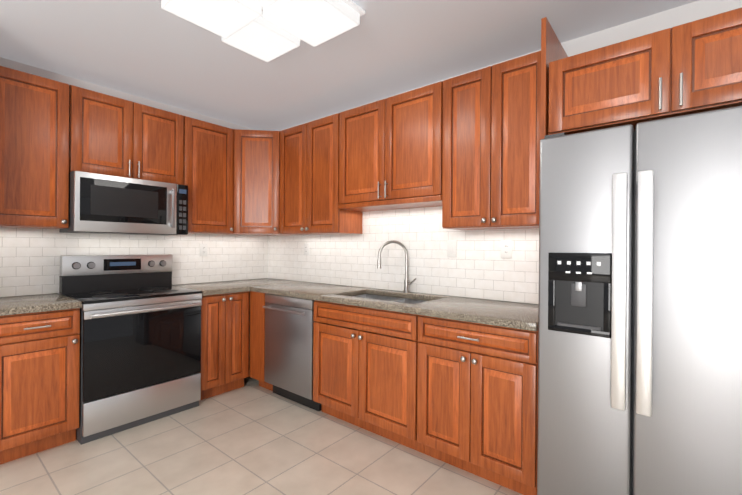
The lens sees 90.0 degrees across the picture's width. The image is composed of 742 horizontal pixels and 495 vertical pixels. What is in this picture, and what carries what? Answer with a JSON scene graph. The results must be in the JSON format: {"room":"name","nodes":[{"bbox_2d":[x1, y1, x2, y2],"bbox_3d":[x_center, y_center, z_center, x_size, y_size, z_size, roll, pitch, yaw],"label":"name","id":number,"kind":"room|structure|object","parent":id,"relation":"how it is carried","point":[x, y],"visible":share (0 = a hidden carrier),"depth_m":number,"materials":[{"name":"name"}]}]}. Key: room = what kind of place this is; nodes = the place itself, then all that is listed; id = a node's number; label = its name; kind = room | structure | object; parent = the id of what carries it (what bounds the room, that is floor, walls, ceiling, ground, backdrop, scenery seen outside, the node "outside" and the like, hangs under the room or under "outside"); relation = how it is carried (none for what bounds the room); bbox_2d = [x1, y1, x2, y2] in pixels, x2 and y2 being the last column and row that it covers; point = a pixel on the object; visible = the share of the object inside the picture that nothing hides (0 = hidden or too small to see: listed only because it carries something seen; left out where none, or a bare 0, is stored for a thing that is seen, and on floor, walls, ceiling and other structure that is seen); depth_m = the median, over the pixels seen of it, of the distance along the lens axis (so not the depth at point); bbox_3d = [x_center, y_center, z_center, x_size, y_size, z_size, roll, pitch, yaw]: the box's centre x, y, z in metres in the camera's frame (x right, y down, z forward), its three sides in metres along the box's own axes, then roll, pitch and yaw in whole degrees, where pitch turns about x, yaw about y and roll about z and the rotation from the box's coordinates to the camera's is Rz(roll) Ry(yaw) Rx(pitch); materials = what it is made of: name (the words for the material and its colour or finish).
{"room":"kitchen","nodes":[
{"label":"kitchen","id":0,"kind":"room"},
{"bbox_2d":[0,57,267,363],"bbox_3d":[-3.213,-0.021,1.741,0.128,2.540,6.620,0,0,39],"label":"wall","id":1,"kind":"structure","parent":0,"point":[29,261],"depth_m":3.06,"materials":[{"name":"tile"}]},
{"bbox_2d":[0,66,68,228],"bbox_3d":[-2.311,-0.631,2.472,0.353,0.990,0.424,0,0,39],"label":"upper cabinet","id":2,"kind":"object","parent":1,"relation":"attached to","point":[34,151],"visible":1,"depth_m":2.40,"materials":[{"name":"brown wood"}]},
{"bbox_2d":[69,85,183,184],"bbox_3d":[-1.933,-0.824,2.934,0.354,0.600,0.762,0,0,39],"label":"upper cabinet","id":3,"kind":"object","parent":1,"relation":"attached to","point":[112,135],"visible":0.92,"depth_m":2.80,"materials":[{"name":"brown wood"}]},
{"bbox_2d":[59,171,187,235],"bbox_3d":[-1.895,-0.312,2.901,0.441,0.414,0.758,0,0,39],"label":"over-the-range microwave","id":4,"kind":"object","parent":3,"relation":"attached to","point":[103,204],"visible":1,"depth_m":2.73,"materials":[{"name":"grey metal"}]},
{"bbox_2d":[200,244,206,255],"bbox_3d":[-1.619,0.023,3.589,0.010,0.120,0.074,0,0,39],"label":"electrical outlet","id":5,"kind":"object","parent":1,"relation":"attached to","point":[203,249],"visible":1,"depth_m":3.58,"materials":[{"name":"white plastic"}]},
{"bbox_2d":[183,116,233,233],"bbox_3d":[-1.547,-0.627,3.411,0.353,0.990,0.458,0,0,39],"label":"upper cabinet","id":6,"kind":"object","parent":1,"relation":"attached to","point":[208,153],"visible":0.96,"depth_m":3.31,"materials":[{"name":"brown wood"}]},
{"bbox_2d":[224,129,288,235],"bbox_3d":[-1.103,-0.624,3.741,0.625,0.990,0.614,0,0,39],"label":"upper cabinet","id":7,"kind":"object","parent":1,"relation":"attached to","point":[256,175],"visible":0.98,"depth_m":3.52,"materials":[{"name":"brown wood"}]},
{"bbox_2d":[0,364,522,494],"bbox_3d":[-0.124,1.323,-0.780,8.120,0.100,6.620,0,0,39],"label":"floor","id":8,"kind":"structure","parent":0,"point":[251,437],"depth_m":2.19,"materials":[{"name":"tile"}]},
{"bbox_2d":[0,308,79,464],"bbox_3d":[-2.206,0.818,2.378,0.653,0.874,0.422,0,0,39],"label":"base cabinet","id":9,"kind":"object","parent":8,"relation":"on","point":[39,376],"visible":1,"depth_m":2.21,"materials":[{"name":"brown wood"}]},
{"bbox_2d":[0,293,81,315],"bbox_3d":[-2.207,0.359,2.380,0.643,0.040,0.423,0,0,39],"label":"countertop","id":10,"kind":"structure","parent":9,"relation":"on","point":[13,305],"depth_m":2.28,"materials":[{"name":"stone"}]},
{"bbox_2d":[59,254,201,444],"bbox_3d":[-1.794,0.660,2.814,0.683,1.195,0.760,0,0,39],"label":"range","id":11,"kind":"object","parent":8,"relation":"on","point":[140,339],"visible":0.98,"depth_m":2.66,"materials":[{"name":"grey"}]},
{"bbox_2d":[199,291,248,400],"bbox_3d":[-1.443,0.822,3.315,0.653,0.874,0.450,0,0,39],"label":"base cabinet","id":12,"kind":"object","parent":8,"relation":"on","point":[224,343],"visible":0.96,"depth_m":3.13,"materials":[{"name":"brown wood"}]},
{"bbox_2d":[172,282,247,295],"bbox_3d":[-1.450,0.363,3.306,0.647,0.040,0.425,0,0,39],"label":"countertop","id":13,"kind":"structure","parent":12,"relation":"on","point":[209,288],"depth_m":3.21,"materials":[{"name":"stone"}]},
{"bbox_2d":[250,291,272,390],"bbox_3d":[-0.804,0.827,3.489,0.216,0.874,0.618,0,0,39],"label":"base cabinet","id":14,"kind":"object","parent":8,"relation":"on","point":[257,334],"visible":0.21,"depth_m":3.25,"materials":[{"name":"brown wood"}]},
{"bbox_2d":[263,294,321,410],"bbox_3d":[-0.509,0.831,3.194,0.606,0.870,0.646,0,0,39],"label":"dishwasher","id":15,"kind":"object","parent":8,"relation":"on","point":[288,368],"visible":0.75,"depth_m":2.96,"materials":[{"name":"grey metal"}]},
{"bbox_2d":[313,300,423,453],"bbox_3d":[0.099,0.834,2.731,0.914,0.874,0.653,0,0,39],"label":"base cabinet","id":16,"kind":"object","parent":8,"relation":"on","point":[364,379],"visible":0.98,"depth_m":2.46,"materials":[{"name":"brown wood"}]},
{"bbox_2d":[221,278,538,330],"bbox_3d":[-0.187,0.372,2.969,3.032,0.040,0.647,0,0,39],"label":"countertop","id":17,"kind":"structure","parent":16,"relation":"on","point":[518,315],"depth_m":2.42,"materials":[{"name":"stone"}]},
{"bbox_2d":[330,294,426,339],"bbox_3d":[0.115,0.493,2.736,0.784,0.194,0.454,0,0,39],"label":"sink","id":18,"kind":"object","parent":17,"relation":"in","point":[395,299],"visible":0.19,"depth_m":2.93,"materials":[{"name":"silver metal"}]},
{"bbox_2d":[377,240,415,292],"bbox_3d":[0.210,0.149,2.898,0.268,0.412,0.208,0,0,39],"label":"faucet","id":19,"kind":"object","parent":17,"relation":"on","point":[407,283],"visible":1,"depth_m":2.92,"materials":[{"name":"silver metal"}]},
{"bbox_2d":[417,315,537,494],"bbox_3d":[0.718,0.839,2.226,0.676,0.874,0.653,0,0,39],"label":"base cabinet","id":20,"kind":"object","parent":8,"relation":"on","point":[477,401],"visible":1,"depth_m":1.97,"materials":[{"name":"brown wood"}]},
{"bbox_2d":[540,17,567,139],"bbox_3d":[1.013,0.088,2.019,0.022,2.380,0.608,0,0,39],"label":"end panel","id":21,"kind":"object","parent":8,"relation":"on","point":[552,49],"visible":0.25,"depth_m":1.79,"materials":[{"name":"brown wood"}]},
{"bbox_2d":[537,106,741,494],"bbox_3d":[1.311,0.392,1.630,0.919,1.777,0.777,0,0,39],"label":"refrigerator","id":22,"kind":"object","parent":8,"relation":"on","point":[640,324],"visible":1,"depth_m":1.41,"materials":[{"name":"grey metal"}]},
{"bbox_2d":[0,0,697,130],"bbox_3d":[-0.105,-1.317,-0.783,8.120,0.100,6.620,0,0,39],"label":"ceiling","id":23,"kind":"structure","parent":0,"point":[152,50],"depth_m":2.39,"materials":[{"name":"grey paint"}]},
{"bbox_2d":[161,0,364,61],"bbox_3d":[-0.567,-1.219,1.910,0.829,0.106,0.769,0,0,39],"label":"ceiling light fixture","id":24,"kind":"object","parent":23,"relation":"attached to","point":[267,30],"visible":1,"depth_m":1.93,"materials":[{"name":"white plastic"}]},
{"bbox_2d":[268,0,741,303],"bbox_3d":[1.981,0.015,1.698,8.000,2.540,0.128,0,0,39],"label":"wall","id":25,"kind":"structure","parent":0,"point":[478,266],"depth_m":2.83,"materials":[{"name":"tile"}]},
{"bbox_2d":[304,243,308,254],"bbox_3d":[-0.653,0.019,3.752,0.074,0.120,0.010,0,0,39],"label":"electrical outlet","id":26,"kind":"object","parent":25,"relation":"attached to","point":[306,248],"visible":1,"depth_m":3.75,"materials":[{"name":"white plastic"}]},
{"bbox_2d":[279,113,362,234],"bbox_3d":[-0.484,-0.619,3.405,0.784,0.990,0.353,0,0,39],"label":"upper cabinet","id":27,"kind":"object","parent":25,"relation":"attached to","point":[309,182],"visible":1,"depth_m":3.26,"materials":[{"name":"brown wood"}]},
{"bbox_2d":[338,81,442,211],"bbox_3d":[0.189,-0.711,2.857,0.943,0.796,0.354,0,0,39],"label":"upper cabinet","id":28,"kind":"object","parent":25,"relation":"attached to","point":[390,153],"visible":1,"depth_m":2.71,"materials":[{"name":"brown wood"}]},
{"bbox_2d":[447,241,456,256],"bbox_3d":[0.595,0.009,2.736,0.074,0.120,0.010,0,0,39],"label":"light switch","id":29,"kind":"object","parent":25,"relation":"attached to","point":[451,248],"visible":1,"depth_m":2.73,"materials":[{"name":"white plastic"}]},
{"bbox_2d":[442,51,540,229],"bbox_3d":[0.821,-0.614,2.342,0.681,0.980,0.353,0,0,39],"label":"upper cabinet","id":30,"kind":"object","parent":25,"relation":"attached to","point":[491,143],"visible":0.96,"depth_m":2.23,"materials":[{"name":"brown wood"}]},
{"bbox_2d":[501,240,511,257],"bbox_3d":[0.906,0.012,2.483,0.074,0.120,0.010,0,0,39],"label":"electrical outlet","id":31,"kind":"object","parent":25,"relation":"attached to","point":[506,248],"visible":1,"depth_m":2.48,"materials":[{"name":"white plastic"}]},
{"bbox_2d":[548,7,741,134],"bbox_3d":[1.381,-0.714,1.706,0.921,0.350,0.634,0,0,39],"label":"upper cabinet","id":32,"kind":"object","parent":25,"relation":"attached to","point":[693,67],"visible":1,"depth_m":1.53,"materials":[{"name":"brown wood"}]}
]}

